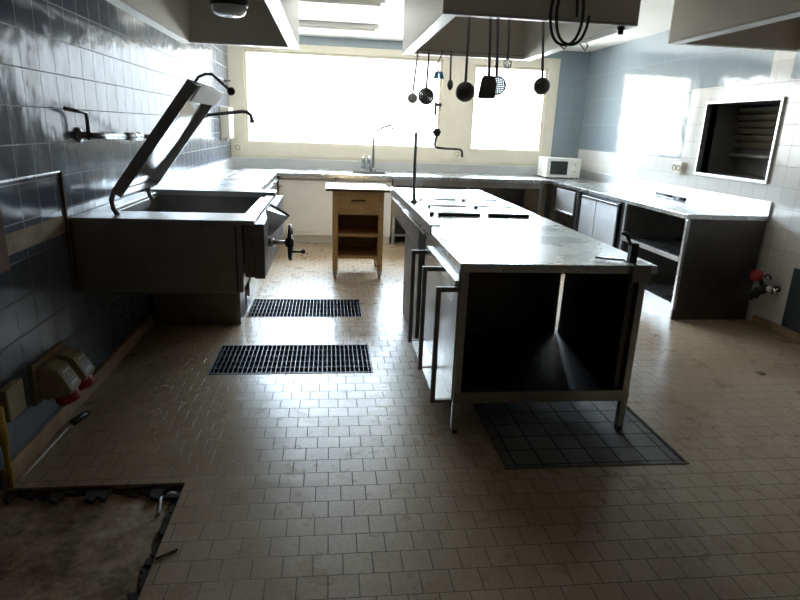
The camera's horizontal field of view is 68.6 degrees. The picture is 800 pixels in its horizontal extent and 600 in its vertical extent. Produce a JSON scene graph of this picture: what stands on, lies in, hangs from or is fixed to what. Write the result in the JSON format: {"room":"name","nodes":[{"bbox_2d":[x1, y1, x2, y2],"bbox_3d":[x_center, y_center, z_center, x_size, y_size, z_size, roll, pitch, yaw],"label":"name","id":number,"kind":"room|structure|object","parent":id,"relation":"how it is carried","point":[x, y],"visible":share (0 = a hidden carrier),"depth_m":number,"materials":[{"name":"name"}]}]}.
{"room":"commercial kitchen","nodes":[
{"label":"commercial kitchen","id":0,"kind":"room"},
{"bbox_2d":[0,0,231,490],"bbox_3d":[-1.697,-0.627,2.550,0.100,2.610,11.400,0,16,-7],"label":"wall","id":1,"kind":"structure","parent":0,"point":[95,57],"depth_m":3.01,"materials":[{"name":"blue tile"}]},
{"bbox_2d":[0,204,9,273],"bbox_3d":[-1.584,-0.205,2.148,0.030,0.305,0.470,0,16,-7],"label":"wooden board","id":2,"kind":"object","parent":1,"relation":"attached to","point":[4,258],"visible":1,"depth_m":2.36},
{"bbox_2d":[0,405,14,487],"bbox_3d":[-1.597,0.558,2.360,0.040,0.451,0.043,0,16,-7],"label":"gas pipe","id":3,"kind":"object","parent":1,"relation":"attached to","point":[4,438],"visible":1,"depth_m":2.37,"materials":[{"name":"yellow metal"}]},
{"bbox_2d":[0,379,25,421],"bbox_3d":[-1.617,0.417,2.446,0.040,0.140,0.135,0,16,-7],"label":"junction box","id":4,"kind":"object","parent":1,"relation":"attached to","point":[12,396],"visible":0.89,"depth_m":2.42,"materials":[{"name":"beige plastic"}]},
{"bbox_2d":[0,171,59,182],"bbox_3d":[-1.592,-0.403,2.125,0.008,0.010,1.640,0,16,-7],"label":"trim","id":5,"kind":"structure","parent":1,"relation":"attached to","point":[55,172],"depth_m":2.60,"materials":[{"name":"metal"}]},
{"bbox_2d":[29,341,63,405],"bbox_3d":[-1.675,0.345,2.804,0.012,0.195,0.330,0,16,-7],"label":"backplate","id":6,"kind":"object","parent":1,"relation":"attached to","point":[50,354],"visible":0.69,"depth_m":2.69,"materials":[{"name":"paint"}]},
{"bbox_2d":[37,358,80,405],"bbox_3d":[-1.585,0.390,2.749,0.152,0.212,0.116,0,16,-7],"label":"socket","id":7,"kind":"object","parent":6,"relation":"attached to","point":[57,380],"visible":1,"depth_m":2.70,"materials":[{"name":"beige plastic"}]},
{"bbox_2d":[54,346,94,390],"bbox_3d":[-1.605,0.347,2.913,0.152,0.212,0.116,0,16,-7],"label":"socket","id":8,"kind":"object","parent":6,"relation":"attached to","point":[76,358],"visible":0.73,"depth_m":2.88,"materials":[{"name":"beige plastic"}]},
{"bbox_2d":[59,171,76,290],"bbox_3d":[-1.696,-0.344,3.000,0.012,0.615,0.018,0,16,-7],"label":"trim","id":9,"kind":"structure","parent":1,"relation":"attached to","point":[61,172],"depth_m":2.99,"materials":[{"name":"metal"}]},
{"bbox_2d":[0,313,153,487],"bbox_3d":[-1.743,0.437,3.410,0.022,0.085,2.112,0,16,-7],"label":"baseboard","id":10,"kind":"structure","parent":1,"relation":"attached to","point":[41,438],"depth_m":2.93,"materials":[{"name":"brown tile"}]},
{"bbox_2d":[5,485,183,599],"bbox_3d":[-1.182,1.002,1.765,0.705,0.021,1.468,0,16,-7],"label":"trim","id":11,"kind":"structure","parent":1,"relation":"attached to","point":[91,494],"depth_m":2.41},
{"bbox_2d":[63,106,254,142],"bbox_3d":[-1.601,-1.121,3.717,0.516,0.230,1.600,8,17,20],"label":"tap","id":12,"kind":"object","parent":1,"relation":"attached to","point":[79,135],"visible":0.95,"depth_m":3.36,"materials":[{"name":"silver metal"}]},
{"bbox_2d":[219,107,233,140],"bbox_3d":[-2.164,-2.198,7.341,0.115,0.410,0.320,0,16,-7],"label":"soap dispenser","id":13,"kind":"object","parent":1,"relation":"attached to","point":[226,121],"visible":1,"depth_m":7.21,"materials":[{"name":"beige plastic"}]},
{"bbox_2d":[0,235,799,599],"bbox_3d":[0.759,0.677,3.231,5.150,0.090,11.600,0,16,-7],"label":"floor","id":14,"kind":"structure","parent":0,"point":[315,486],"depth_m":2.56,"materials":[{"name":"tile"}]},
{"bbox_2d":[18,410,92,481],"bbox_3d":[-1.616,0.659,2.749,0.051,0.036,0.615,2,16,-1],"label":"screwdriver","id":15,"kind":"object","parent":14,"relation":"on","point":[84,414],"visible":1,"depth_m":2.86,"materials":[{"name":"black plastic"}]},
{"bbox_2d":[157,496,162,514],"bbox_3d":[-0.975,0.834,2.385,0.012,0.014,0.117,-3,17,-16],"label":"stick","id":16,"kind":"object","parent":14,"relation":"on","point":[161,497],"visible":1,"depth_m":2.37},
{"bbox_2d":[155,548,177,559],"bbox_3d":[-0.825,0.899,2.079,0.080,0.009,0.013,-12,21,-40],"label":"twig","id":17,"kind":"object","parent":14,"relation":"on","point":[176,549],"visible":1,"depth_m":2.07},
{"bbox_2d":[68,72,305,323],"bbox_3d":[-1.192,-0.514,3.800,1.191,1.731,1.468,0,16,-7],"label":"pan","id":18,"kind":"object","parent":14,"relation":"on","point":[197,252],"visible":1,"depth_m":3.16,"materials":[{"name":"metal"}]},
{"bbox_2d":[245,178,278,309],"bbox_3d":[-1.695,-0.731,6.037,0.682,0.858,2.860,0,16,-7],"label":"base cabinet","id":19,"kind":"object","parent":14,"relation":"on","point":[250,291],"visible":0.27,"depth_m":5.11,"materials":[{"name":"metal"}]},
{"bbox_2d":[154,157,772,220],"bbox_3d":[0.371,-1.204,6.492,4.946,0.385,4.033,0,16,-7],"label":"countertop","id":20,"kind":"structure","parent":19,"relation":"on","point":[235,172],"depth_m":7.12,"materials":[{"name":"metal"}]},
{"bbox_2d":[361,154,364,170],"bbox_3d":[-0.509,-1.912,8.149,0.056,0.228,0.056,0,16,-7],"label":"bottle","id":21,"kind":"object","parent":20,"relation":"on","point":[363,156],"visible":1,"depth_m":8.13,"materials":[{"name":"white plastic"}]},
{"bbox_2d":[367,154,370,170],"bbox_3d":[-0.430,-1.912,8.159,0.056,0.228,0.056,0,16,-7],"label":"bottle","id":22,"kind":"object","parent":20,"relation":"on","point":[368,157],"visible":0.95,"depth_m":8.14,"materials":[{"name":"white plastic"}]},
{"bbox_2d":[351,171,387,181],"bbox_3d":[-0.410,-1.563,7.834,0.460,0.264,0.420,0,16,-7],"label":"sink","id":23,"kind":"object","parent":20,"relation":"in","point":[352,172],"depth_m":7.97,"materials":[{"name":"metal"}]},
{"bbox_2d":[369,124,392,170],"bbox_3d":[-0.256,-2.074,8.017,0.351,0.632,0.085,7,17,17],"label":"tap","id":24,"kind":"object","parent":20,"relation":"on","point":[373,141],"visible":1,"depth_m":8.02,"materials":[{"name":"silver metal"}]},
{"bbox_2d":[537,157,580,178],"bbox_3d":[2.237,-1.861,8.256,0.485,0.274,0.395,0,16,-7],"label":"microwave oven","id":25,"kind":"object","parent":20,"relation":"on","point":[559,167],"visible":1,"depth_m":8.09,"materials":[{"name":"white plastic"}]},
{"bbox_2d":[655,192,686,201],"bbox_3d":[2.771,-1.065,6.023,0.036,0.036,0.622,2,16,-2],"label":"honing steel","id":26,"kind":"object","parent":20,"relation":"on","point":[656,193],"visible":1,"depth_m":5.94,"materials":[{"name":"silver metal"}]},
{"bbox_2d":[207,344,372,374],"bbox_3d":[-0.703,0.462,3.895,1.015,0.163,0.500,0,16,-7],"label":"floor grate","id":27,"kind":"object","parent":14,"relation":"in","point":[326,358],"visible":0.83,"depth_m":3.93,"materials":[{"name":"grey metal"}]},
{"bbox_2d":[246,299,362,316],"bbox_3d":[-0.795,0.141,4.980,0.930,0.163,0.510,0,16,-7],"label":"floor grate","id":28,"kind":"object","parent":14,"relation":"in","point":[259,307],"visible":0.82,"depth_m":4.99,"materials":[{"name":"grey metal"}]},
{"bbox_2d":[278,176,334,242],"bbox_3d":[-1.234,-1.255,7.896,0.710,0.858,0.848,0,16,-7],"label":"base cabinet","id":29,"kind":"object","parent":14,"relation":"on","point":[308,204],"visible":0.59,"depth_m":7.50,"materials":[{"name":"white paint"}]},
{"bbox_2d":[326,183,389,277],"bbox_3d":[-0.459,-0.734,6.139,0.630,0.900,0.606,0,16,-7],"label":"wooden cart","id":30,"kind":"object","parent":14,"relation":"on","point":[357,209],"visible":1,"depth_m":5.95,"materials":[{"name":"brown wood"}]},
{"bbox_2d":[338,246,376,258],"bbox_3d":[-0.460,-0.505,6.204,0.445,0.024,0.538,0,16,-7],"label":"shelf","id":31,"kind":"object","parent":30,"relation":"attached to","point":[344,252],"depth_m":6.13,"materials":[{"name":"brown wood"}]},
{"bbox_2d":[338,226,377,236],"bbox_3d":[-0.452,-0.721,6.141,0.445,0.024,0.538,0,16,-7],"label":"shelf","id":32,"kind":"object","parent":30,"relation":"attached to","point":[344,231],"depth_m":6.05,"materials":[{"name":"brown wood"}]},
{"bbox_2d":[338,212,378,214],"bbox_3d":[-0.444,-0.932,6.080,0.445,0.024,0.538,0,16,-7],"label":"shelf","id":33,"kind":"object","parent":30,"relation":"attached to","point":[343,213],"depth_m":5.82,"materials":[{"name":"brown wood"}]},
{"bbox_2d":[335,178,391,243],"bbox_3d":[-0.520,-1.252,7.982,0.720,0.858,0.848,0,16,-7],"label":"base cabinet","id":34,"kind":"object","parent":14,"relation":"on","point":[387,199],"visible":0.24,"depth_m":7.59,"materials":[{"name":"white wood"}]},
{"bbox_2d":[390,179,544,243],"bbox_3d":[0.858,-1.253,8.168,2.020,0.858,0.810,0,16,-7],"label":"shelf","id":35,"kind":"object","parent":14,"relation":"on","point":[513,193],"visible":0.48,"depth_m":7.83,"materials":[{"name":"metal"}]},
{"bbox_2d":[389,187,657,433],"bbox_3d":[0.495,-0.263,4.580,1.083,0.938,3.540,0,16,-7],"label":"kitchen island","id":36,"kind":"object","parent":14,"relation":"on","point":[483,271],"visible":0.98,"depth_m":3.38,"materials":[{"name":"metal"}]},
{"bbox_2d":[410,129,462,202],"bbox_3d":[0.309,-1.103,4.855,0.424,0.600,0.064,0,16,-7],"label":"tap","id":37,"kind":"object","parent":36,"relation":"on","point":[436,132],"visible":1,"depth_m":4.81,"materials":[{"name":"silver metal"}]},
{"bbox_2d":[452,331,628,397],"bbox_3d":[0.672,0.354,3.477,0.936,0.015,0.990,0,16,-7],"label":"shelf","id":38,"kind":"object","parent":36,"relation":"attached to","point":[492,360],"depth_m":3.35,"materials":[{"name":"metal"}]},
{"bbox_2d":[595,231,651,282],"bbox_3d":[1.089,-0.219,2.864,0.224,0.235,0.160,0,16,-7],"label":"can opener","id":39,"kind":"object","parent":36,"relation":"attached to","point":[640,271],"visible":1,"depth_m":2.83,"materials":[{"name":"metal"}]},
{"bbox_2d":[549,184,578,229],"bbox_3d":[2.355,-1.000,7.498,0.707,0.858,0.830,0,16,-7],"label":"base cabinet","id":40,"kind":"object","parent":14,"relation":"on","point":[564,201],"visible":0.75,"depth_m":7.39,"materials":[{"name":"metal"}]},
{"bbox_2d":[471,401,689,469],"bbox_3d":[0.880,0.680,3.160,0.903,0.053,0.865,0,16,-7],"label":"drain cover","id":41,"kind":"object","parent":14,"relation":"in","point":[527,435],"visible":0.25,"depth_m":3.01,"materials":[{"name":"metal"}]},
{"bbox_2d":[574,191,625,248],"bbox_3d":[2.469,-0.711,6.522,0.713,0.858,1.180,0,16,-7],"label":"base cabinet","id":42,"kind":"object","parent":14,"relation":"on","point":[599,218],"visible":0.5,"depth_m":6.42,"materials":[{"name":"silver metal"}]},
{"bbox_2d":[619,204,765,319],"bbox_3d":[2.610,-0.392,5.447,0.691,0.858,1.070,0,16,-7],"label":"open shelf unit","id":43,"kind":"object","parent":14,"relation":"on","point":[705,267],"visible":0.77,"depth_m":5.00,"materials":[{"name":"metal"}]},
{"bbox_2d":[755,371,765,374],"bbox_3d":[2.413,0.488,3.931,0.067,0.004,0.067,0,16,-7],"label":"floor drain","id":44,"kind":"object","parent":14,"relation":"on","point":[756,372],"visible":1,"depth_m":3.92,"materials":[{"name":"metal"}]},
{"bbox_2d":[232,36,589,218],"bbox_3d":[0.143,-2.262,8.402,5.150,2.610,0.250,0,16,-7],"label":"wall","id":45,"kind":"structure","parent":0,"point":[574,65],"depth_m":8.35,"materials":[{"name":"blue tile"}]},
{"bbox_2d":[227,44,448,160],"bbox_3d":[-0.822,-2.696,8.063,2.950,1.440,0.170,0,16,-7],"label":"window","id":46,"kind":"structure","parent":45,"relation":"in","point":[237,55],"depth_m":8.04,"materials":[{"name":"beige wood"}]},
{"bbox_2d":[233,143,241,151],"bbox_3d":[-2.212,-2.081,8.003,0.110,0.110,0.042,0,16,-7],"label":"wall socket","id":47,"kind":"object","parent":46,"relation":"attached to","point":[237,146],"visible":1,"depth_m":7.99,"materials":[{"name":"beige plastic"}]},
{"bbox_2d":[443,57,560,163],"bbox_3d":[1.425,-2.693,8.352,1.580,1.440,0.135,0,16,-7],"label":"window","id":48,"kind":"structure","parent":45,"relation":"in","point":[459,115],"depth_m":8.30,"materials":[{"name":"beige wood"}]},
{"bbox_2d":[452,150,460,157],"bbox_3d":[0.806,-2.080,8.366,0.110,0.110,0.042,0,16,-7],"label":"wall socket","id":49,"kind":"object","parent":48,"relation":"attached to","point":[456,154],"visible":0.88,"depth_m":8.35,"materials":[{"name":"beige plastic"}]},
{"bbox_2d":[299,0,673,51],"bbox_3d":[0.860,-1.918,2.475,5.150,0.100,11.600,0,16,-7],"label":"ceiling","id":50,"kind":"structure","parent":0,"point":[655,16],"depth_m":6.30,"materials":[{"name":"white paint"}]},
{"bbox_2d":[105,0,298,48],"bbox_3d":[-1.017,-1.742,2.811,0.885,0.566,3.370,0,16,-7],"label":"extraction hood","id":51,"kind":"object","parent":50,"relation":"hanging from","point":[266,23],"visible":0.96,"depth_m":4.31,"materials":[{"name":"metal"}]},
{"bbox_2d":[209,0,247,17],"bbox_3d":[-0.951,-1.792,3.239,0.209,0.421,0.209,0,16,-7],"label":"lamp","id":52,"kind":"object","parent":51,"relation":"attached to","point":[223,8],"visible":1,"depth_m":3.22,"materials":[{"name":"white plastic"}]},
{"bbox_2d":[299,20,378,32],"bbox_3d":[-1.019,-3.123,6.669,1.560,0.075,0.100,0,16,-7],"label":"light","id":53,"kind":"object","parent":50,"relation":"attached to","point":[319,25],"visible":0.57,"depth_m":6.67,"materials":[{"name":"white plastic"}]},
{"bbox_2d":[299,25,374,32],"bbox_3d":[-1.020,-3.099,6.676,1.480,0.025,0.070,0,16,-7],"label":"diffuser","id":54,"kind":"object","parent":53,"relation":"attached to","point":[354,28],"depth_m":6.68,"materials":[{"name":"white plastic"}]},
{"bbox_2d":[299,0,385,7],"bbox_3d":[-0.877,-2.700,5.236,1.500,0.075,0.100,0,16,-7],"label":"light","id":55,"kind":"object","parent":50,"relation":"attached to","point":[366,3],"visible":1,"depth_m":5.26,"materials":[{"name":"white plastic"}]},
{"bbox_2d":[402,0,640,60],"bbox_3d":[0.643,-1.956,3.765,1.040,0.566,1.730,0,16,-7],"label":"extraction hood","id":56,"kind":"object","parent":50,"relation":"hanging from","point":[435,26],"visible":0.97,"depth_m":3.69,"materials":[{"name":"metal"}]},
{"bbox_2d":[408,50,418,103],"bbox_3d":[0.107,-1.745,4.577,0.079,0.404,0.040,-2,17,-14],"label":"ladle","id":57,"kind":"object","parent":56,"relation":"hanging from","point":[412,97],"visible":1,"depth_m":4.60,"materials":[{"name":"metal"}]},
{"bbox_2d":[408,93,417,103],"bbox_3d":[0.100,-1.589,4.621,0.080,0.078,0.038,0,16,-7],"label":"bowl","id":58,"kind":"object","parent":57,"relation":"on","point":[412,97],"depth_m":4.61,"materials":[{"name":"metal"}]},
{"bbox_2d":[418,50,433,104],"bbox_3d":[0.211,-1.746,4.600,0.127,0.409,0.044,0,16,-7],"label":"skimmer","id":59,"kind":"object","parent":56,"relation":"hanging from","point":[426,93],"visible":1,"depth_m":4.63,"materials":[{"name":"metal"}]},
{"bbox_2d":[433,50,443,78],"bbox_3d":[0.308,-1.838,4.581,0.084,0.213,0.032,0,16,-7],"label":"brush","id":60,"kind":"object","parent":56,"relation":"hanging from","point":[438,74],"visible":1,"depth_m":4.59,"materials":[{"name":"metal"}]},
{"bbox_2d":[447,51,452,89],"bbox_3d":[0.401,-1.801,4.607,0.048,0.293,0.024,0,16,-7],"label":"spoon","id":61,"kind":"object","parent":56,"relation":"hanging from","point":[450,82],"visible":1,"depth_m":4.62,"materials":[{"name":"metal"}]},
{"bbox_2d":[447,80,452,89],"bbox_3d":[0.397,-1.699,4.636,0.048,0.082,0.017,0,16,-7],"label":"bowl","id":62,"kind":"object","parent":61,"relation":"on","point":[450,83],"depth_m":4.63,"materials":[{"name":"metal"}]},
{"bbox_2d":[455,17,474,101],"bbox_3d":[0.356,-1.278,3.081,0.106,0.455,0.053,0,16,-7],"label":"ladle","id":63,"kind":"object","parent":56,"relation":"hanging from","point":[465,91],"visible":0.92,"depth_m":3.11,"materials":[{"name":"metal"}]},
{"bbox_2d":[455,82,474,101],"bbox_3d":[0.350,-1.109,3.129,0.106,0.104,0.051,0,16,-7],"label":"bowl","id":64,"kind":"object","parent":63,"relation":"on","point":[465,91],"depth_m":3.11,"materials":[{"name":"metal"}]},
{"bbox_2d":[478,18,496,98],"bbox_3d":[0.475,-1.293,3.106,0.098,0.432,0.024,0,16,-7],"label":"turner","id":65,"kind":"object","parent":56,"relation":"hanging from","point":[487,90],"visible":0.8,"depth_m":3.14,"materials":[{"name":"metal"}]},
{"bbox_2d":[494,19,505,94],"bbox_3d":[0.533,-1.312,3.138,0.099,0.409,0.024,0,16,-7],"label":"skimmer","id":66,"kind":"object","parent":56,"relation":"hanging from","point":[501,80],"visible":0.77,"depth_m":3.16,"materials":[{"name":"metal"}]},
{"bbox_2d":[503,20,511,68],"bbox_3d":[0.577,-1.365,3.096,0.048,0.279,0.048,0,16,-7],"label":"whisk","id":67,"kind":"object","parent":56,"relation":"hanging from","point":[509,21],"visible":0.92,"depth_m":3.10,"materials":[{"name":"metal"}]},
{"bbox_2d":[533,22,549,94],"bbox_3d":[0.774,-1.304,3.126,0.092,0.400,0.048,0,16,-7],"label":"ladle","id":68,"kind":"object","parent":56,"relation":"hanging from","point":[541,86],"visible":0.87,"depth_m":3.15,"materials":[{"name":"metal"}]},
{"bbox_2d":[533,77,549,94],"bbox_3d":[0.768,-1.155,3.168,0.092,0.090,0.044,0,16,-7],"label":"bowl","id":69,"kind":"object","parent":68,"relation":"on","point":[541,86],"depth_m":3.16,"materials":[{"name":"metal"}]},
{"bbox_2d":[549,0,590,50],"bbox_3d":[0.869,-1.443,2.984,0.223,0.321,0.090,0,16,-7],"label":"coiled hose","id":70,"kind":"object","parent":56,"relation":"hanging from","point":[563,43],"visible":1,"depth_m":2.99,"materials":[{"name":"black rubber"}]},
{"bbox_2d":[617,26,624,34],"bbox_3d":[1.173,-1.432,3.118,0.039,0.039,0.039,0,16,-7],"label":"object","id":71,"kind":"object","parent":56,"relation":"attached to","point":[620,29],"visible":1,"depth_m":3.11,"materials":[{"name":"black plastic"}]},
{"bbox_2d":[668,0,799,51],"bbox_3d":[2.327,-1.568,2.623,0.940,0.546,2.350,0,16,-7],"label":"extraction hood","id":72,"kind":"object","parent":50,"relation":"hanging from","point":[774,25],"visible":1,"depth_m":3.50,"materials":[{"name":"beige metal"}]},
{"bbox_2d":[578,30,799,333],"bbox_3d":[3.316,-0.610,3.157,0.100,2.610,11.400,0,16,-7],"label":"wall","id":73,"kind":"structure","parent":0,"point":[646,97],"depth_m":5.90,"materials":[{"name":"white tile"}]},
{"bbox_2d":[672,161,685,173],"bbox_3d":[2.885,-1.373,6.082,0.058,0.115,0.160,0,16,-7],"label":"wall socket","id":74,"kind":"object","parent":73,"relation":"attached to","point":[678,167],"visible":1,"depth_m":6.04,"materials":[{"name":"beige plastic"}]},
{"bbox_2d":[694,96,786,183],"bbox_3d":[3.184,-1.436,5.283,0.387,0.689,1.019,0,16,-7],"label":"hatch","id":75,"kind":"object","parent":73,"relation":"attached to","point":[768,113],"visible":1,"depth_m":5.42,"materials":[{"name":"metal"}]},
{"bbox_2d":[701,101,780,179],"bbox_3d":[3.232,-1.435,5.288,0.420,0.745,1.055,0,16,-7],"label":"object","id":76,"kind":"structure","parent":73,"relation":"attached to","point":[720,162],"depth_m":5.71,"materials":[{"name":"black metal"}]},
{"bbox_2d":[732,107,779,148],"bbox_3d":[3.348,-1.542,5.271,0.065,0.362,0.955,0,16,-7],"label":"shutter","id":77,"kind":"object","parent":73,"relation":"attached to","point":[768,113],"depth_m":5.45,"materials":[{"name":"grey metal"}]},
{"bbox_2d":[745,269,780,299],"bbox_3d":[2.989,-0.104,4.781,0.146,0.258,0.274,-5,18,-24],"label":"water valve","id":78,"kind":"object","parent":73,"relation":"attached to","point":[755,275],"visible":1,"depth_m":4.79,"materials":[{"name":"red metal"}]},
{"bbox_2d":[751,314,799,343],"bbox_3d":[3.443,1.184,1.552,0.022,0.075,7.300,0,16,-7],"label":"baseboard","id":79,"kind":"structure","parent":73,"relation":"attached to","point":[767,324],"depth_m":4.75,"materials":[{"name":"brown tile"}]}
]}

